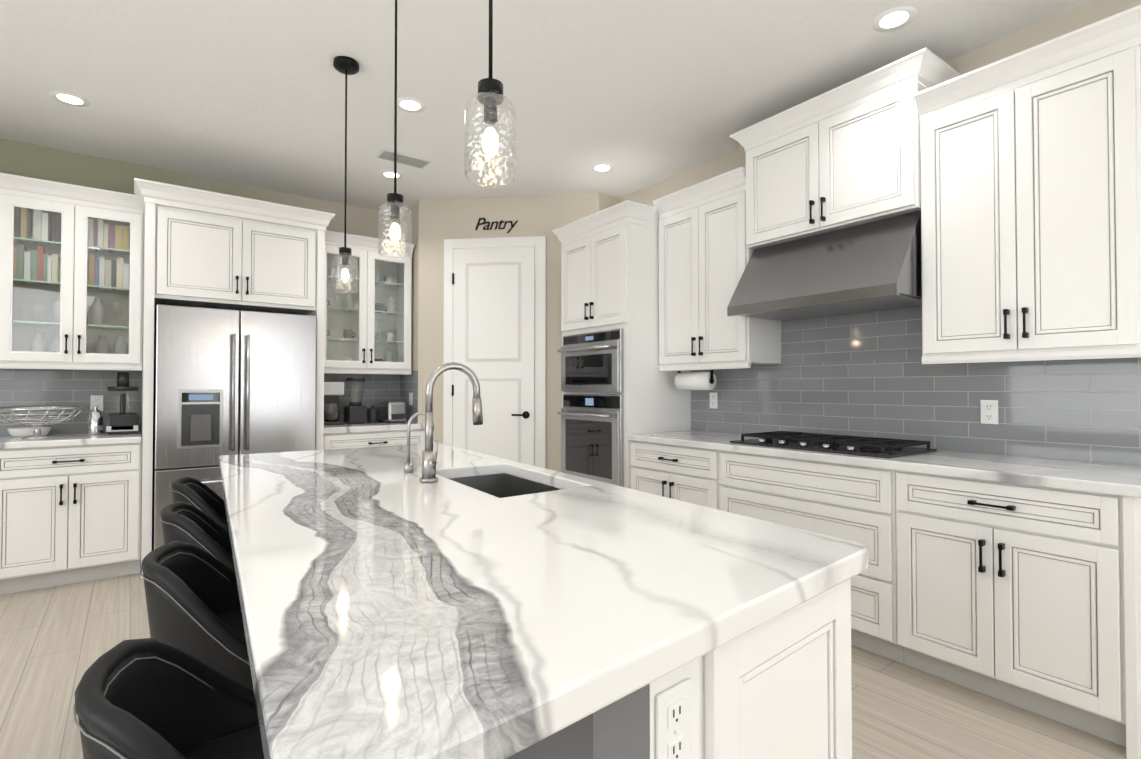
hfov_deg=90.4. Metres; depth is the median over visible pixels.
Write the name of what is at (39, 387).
backsplash
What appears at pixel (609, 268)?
tall cabinet
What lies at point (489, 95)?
pendant light
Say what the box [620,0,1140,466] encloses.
wall
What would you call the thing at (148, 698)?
stool
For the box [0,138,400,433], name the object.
wall
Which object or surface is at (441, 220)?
wall
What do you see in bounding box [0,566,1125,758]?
floor
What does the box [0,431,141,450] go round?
countertop
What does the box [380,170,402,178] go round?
recessed light
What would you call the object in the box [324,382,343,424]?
coffee maker
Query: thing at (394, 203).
pendant light
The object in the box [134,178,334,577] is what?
surround
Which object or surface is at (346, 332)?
contents
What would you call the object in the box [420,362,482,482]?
faucet
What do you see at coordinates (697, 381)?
paper towel holder
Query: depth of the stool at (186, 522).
1.68 m
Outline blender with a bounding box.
[344,378,366,423]
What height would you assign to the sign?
0.141 m
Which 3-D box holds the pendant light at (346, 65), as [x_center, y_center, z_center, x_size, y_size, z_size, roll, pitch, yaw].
[-1.157,-1.042,2.917,0.124,1.184,0.124,1,-1,-38]
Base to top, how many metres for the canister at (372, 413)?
0.155 m
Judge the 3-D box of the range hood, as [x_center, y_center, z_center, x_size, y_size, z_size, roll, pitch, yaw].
[1.430,-0.594,3.130,0.587,0.433,0.976,1,-1,-38]
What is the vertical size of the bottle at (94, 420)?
0.190 m
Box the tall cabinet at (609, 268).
[552,200,690,488]
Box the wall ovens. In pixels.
[557,328,623,486]
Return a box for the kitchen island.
[575,644,851,758]
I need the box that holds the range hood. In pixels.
[727,210,921,320]
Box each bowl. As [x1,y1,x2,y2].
[0,406,82,438]
[7,426,51,436]
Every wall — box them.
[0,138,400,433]
[401,204,418,370]
[418,193,597,471]
[598,192,619,211]
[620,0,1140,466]
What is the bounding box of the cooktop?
[730,431,936,457]
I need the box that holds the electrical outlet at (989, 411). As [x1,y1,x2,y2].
[980,400,997,423]
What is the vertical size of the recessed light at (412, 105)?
0.003 m
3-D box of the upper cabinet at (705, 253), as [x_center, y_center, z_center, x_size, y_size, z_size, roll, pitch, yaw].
[0.982,-0.680,3.891,0.428,1.231,0.791,1,-1,-38]
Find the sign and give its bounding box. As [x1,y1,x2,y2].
[475,218,517,232]
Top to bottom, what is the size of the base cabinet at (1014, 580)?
0.920 m
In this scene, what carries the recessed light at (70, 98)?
in the ceiling
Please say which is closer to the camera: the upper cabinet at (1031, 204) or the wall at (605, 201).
the upper cabinet at (1031, 204)
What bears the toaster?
on the base cabinet at (366, 435)
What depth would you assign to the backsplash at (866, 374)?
3.02 m
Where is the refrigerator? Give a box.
[152,304,316,550]
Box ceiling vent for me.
[376,149,431,168]
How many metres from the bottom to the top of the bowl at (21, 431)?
0.056 m
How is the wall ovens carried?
in the tall cabinet at (609, 268)
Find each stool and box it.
[73,638,263,758]
[140,541,253,689]
[160,501,234,571]
[170,477,228,531]
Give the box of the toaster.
[379,401,405,422]
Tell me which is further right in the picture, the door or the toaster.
the door
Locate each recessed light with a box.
[49,91,89,106]
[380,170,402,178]
[397,97,425,112]
[591,163,613,172]
[872,6,916,31]
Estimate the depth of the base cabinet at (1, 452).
3.35 m
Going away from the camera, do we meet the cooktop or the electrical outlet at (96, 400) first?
the cooktop
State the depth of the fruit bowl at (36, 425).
3.62 m
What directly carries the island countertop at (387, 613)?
on the kitchen island
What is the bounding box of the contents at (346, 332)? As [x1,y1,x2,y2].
[326,263,396,361]
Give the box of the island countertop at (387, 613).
[219,444,867,758]
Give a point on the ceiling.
(638, 95)
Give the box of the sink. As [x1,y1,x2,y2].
[455,472,558,495]
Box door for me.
[443,236,545,468]
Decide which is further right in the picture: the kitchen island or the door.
the kitchen island
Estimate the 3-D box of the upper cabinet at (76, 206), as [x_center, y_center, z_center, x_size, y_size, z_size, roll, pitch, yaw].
[-4.003,-0.680,3.412,2.283,1.216,0.399,1,-1,-38]
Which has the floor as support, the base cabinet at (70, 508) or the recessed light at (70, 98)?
the base cabinet at (70, 508)
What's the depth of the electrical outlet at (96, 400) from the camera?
4.09 m
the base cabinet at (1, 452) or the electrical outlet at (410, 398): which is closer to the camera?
the base cabinet at (1, 452)
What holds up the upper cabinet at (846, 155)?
attached to the wall at (1083, 15)
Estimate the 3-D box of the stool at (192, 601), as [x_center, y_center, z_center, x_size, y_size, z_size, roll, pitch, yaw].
[-0.748,0.827,1.360,0.461,0.870,0.468,0,-1,-30]
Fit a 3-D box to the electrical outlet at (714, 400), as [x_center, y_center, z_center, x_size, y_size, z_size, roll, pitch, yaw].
[1.041,0.153,4.131,0.011,0.116,0.072,1,-1,-38]
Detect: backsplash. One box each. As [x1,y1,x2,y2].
[0,368,417,435]
[691,306,1140,465]
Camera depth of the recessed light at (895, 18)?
2.58 m
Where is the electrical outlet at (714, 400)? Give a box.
[710,393,717,408]
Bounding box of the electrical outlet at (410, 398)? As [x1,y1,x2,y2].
[409,393,412,404]
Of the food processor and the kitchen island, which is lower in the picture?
the kitchen island
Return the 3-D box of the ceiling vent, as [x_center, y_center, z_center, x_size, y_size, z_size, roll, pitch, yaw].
[-1.220,-1.612,4.153,0.360,0.009,0.170,1,-1,-38]
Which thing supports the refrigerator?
on the floor
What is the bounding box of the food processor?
[106,372,138,434]
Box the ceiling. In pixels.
[0,0,1092,214]
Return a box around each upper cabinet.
[0,173,143,370]
[324,230,414,374]
[653,167,780,370]
[730,48,960,249]
[913,5,1140,363]
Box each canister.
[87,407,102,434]
[367,405,377,422]
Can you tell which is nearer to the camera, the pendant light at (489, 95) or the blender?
the pendant light at (489, 95)
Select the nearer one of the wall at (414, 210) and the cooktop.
the cooktop
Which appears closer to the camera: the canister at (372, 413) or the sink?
the sink
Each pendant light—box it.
[332,56,358,293]
[378,0,411,258]
[464,0,515,186]
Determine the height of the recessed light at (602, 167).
0.003 m
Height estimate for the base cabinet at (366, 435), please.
0.930 m
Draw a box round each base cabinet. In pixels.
[0,451,3,594]
[4,443,141,593]
[324,421,424,449]
[627,430,1140,758]
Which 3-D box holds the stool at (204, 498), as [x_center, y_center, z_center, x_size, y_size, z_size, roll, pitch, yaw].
[-1.396,0.843,2.370,0.461,0.870,0.468,1,-1,-31]
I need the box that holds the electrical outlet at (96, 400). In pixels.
[90,395,102,410]
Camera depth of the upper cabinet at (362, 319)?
5.07 m
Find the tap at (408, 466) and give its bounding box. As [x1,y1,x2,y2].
[404,412,433,472]
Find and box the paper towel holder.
[675,370,716,389]
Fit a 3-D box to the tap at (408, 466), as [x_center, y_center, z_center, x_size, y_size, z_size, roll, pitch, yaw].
[-0.556,0.231,2.102,0.112,0.221,0.063,1,-1,-38]
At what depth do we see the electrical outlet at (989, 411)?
2.74 m
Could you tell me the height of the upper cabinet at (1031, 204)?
1.271 m
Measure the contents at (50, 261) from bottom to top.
1.024 m
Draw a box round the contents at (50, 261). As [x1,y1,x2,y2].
[12,207,129,353]

